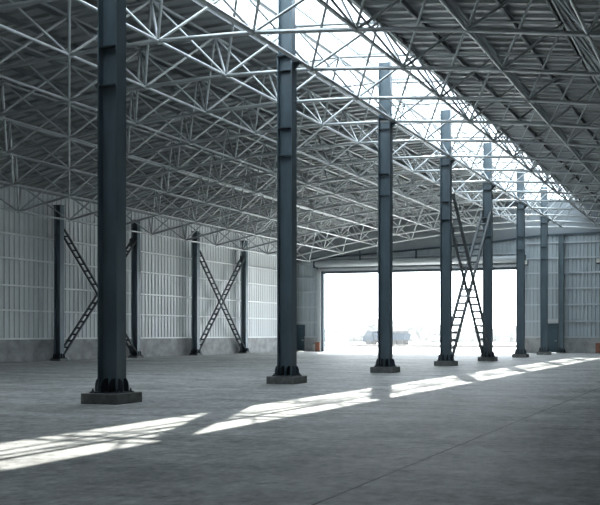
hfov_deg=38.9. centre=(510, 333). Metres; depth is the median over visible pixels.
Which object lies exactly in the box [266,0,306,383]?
steel column
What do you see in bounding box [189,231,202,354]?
wall column
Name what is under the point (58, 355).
wall column
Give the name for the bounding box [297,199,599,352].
wall
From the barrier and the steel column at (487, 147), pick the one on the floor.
the steel column at (487, 147)
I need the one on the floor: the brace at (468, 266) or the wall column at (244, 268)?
the wall column at (244, 268)
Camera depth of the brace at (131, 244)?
49.78 m
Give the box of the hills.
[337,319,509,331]
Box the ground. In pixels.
[325,339,515,352]
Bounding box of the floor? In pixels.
[0,351,599,504]
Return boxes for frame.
[0,0,599,261]
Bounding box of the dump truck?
[363,331,410,344]
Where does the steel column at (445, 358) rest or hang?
on the floor
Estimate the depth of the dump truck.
110.88 m
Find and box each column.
[50,205,67,360]
[81,0,141,404]
[128,221,143,357]
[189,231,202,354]
[238,241,250,352]
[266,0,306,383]
[370,61,399,372]
[434,109,457,365]
[478,142,497,360]
[512,168,528,357]
[537,187,551,354]
[557,233,565,352]
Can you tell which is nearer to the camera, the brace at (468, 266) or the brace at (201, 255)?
the brace at (468, 266)
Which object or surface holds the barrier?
on the ground
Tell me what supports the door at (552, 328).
in the wall at (581, 245)
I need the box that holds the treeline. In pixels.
[325,318,515,342]
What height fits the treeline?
6.085 m
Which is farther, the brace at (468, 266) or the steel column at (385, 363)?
the brace at (468, 266)
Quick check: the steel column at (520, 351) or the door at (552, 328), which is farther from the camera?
the door at (552, 328)
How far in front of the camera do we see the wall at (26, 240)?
55.09 m
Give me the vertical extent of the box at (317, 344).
0.860 m
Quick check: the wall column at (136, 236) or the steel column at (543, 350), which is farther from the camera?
the steel column at (543, 350)
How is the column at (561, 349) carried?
on the floor
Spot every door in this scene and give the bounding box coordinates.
[297,325,304,350]
[313,255,525,351]
[548,319,557,352]
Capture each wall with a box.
[0,185,276,362]
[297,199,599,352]
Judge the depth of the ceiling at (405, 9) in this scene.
31.71 m
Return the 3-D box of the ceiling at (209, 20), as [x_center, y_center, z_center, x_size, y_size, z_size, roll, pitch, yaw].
[-19.777,-9.866,35.221,22.150,3.218,75.400,0,0,15]
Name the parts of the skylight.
pane, pane, pane, pane, pane, pane, pane, pane, pane, pane, pane, pane, pane, pane, pane, pane, pane, pane, pane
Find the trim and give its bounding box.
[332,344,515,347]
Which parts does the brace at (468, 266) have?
rail, rail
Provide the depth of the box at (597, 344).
65.98 m
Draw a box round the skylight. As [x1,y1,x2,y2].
[208,0,566,196]
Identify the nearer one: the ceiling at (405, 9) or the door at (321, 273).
the ceiling at (405, 9)
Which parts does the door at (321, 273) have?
guide rail, lintel trim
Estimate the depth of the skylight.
34.57 m
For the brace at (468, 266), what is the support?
attached to the steel column at (445, 358)
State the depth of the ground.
89.38 m
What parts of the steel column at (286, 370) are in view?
cap plate, plate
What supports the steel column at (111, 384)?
on the floor
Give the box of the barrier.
[325,342,332,346]
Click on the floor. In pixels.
(210, 429)
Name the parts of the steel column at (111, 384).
stiffener plate, stiffener plate, plate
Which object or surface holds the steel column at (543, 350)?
on the floor
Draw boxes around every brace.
[64,229,136,353]
[200,250,245,350]
[452,192,491,355]
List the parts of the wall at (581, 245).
gable panel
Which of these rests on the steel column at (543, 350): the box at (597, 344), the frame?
the frame
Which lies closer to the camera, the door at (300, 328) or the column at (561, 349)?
the column at (561, 349)
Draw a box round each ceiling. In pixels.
[0,0,516,241]
[350,0,599,202]

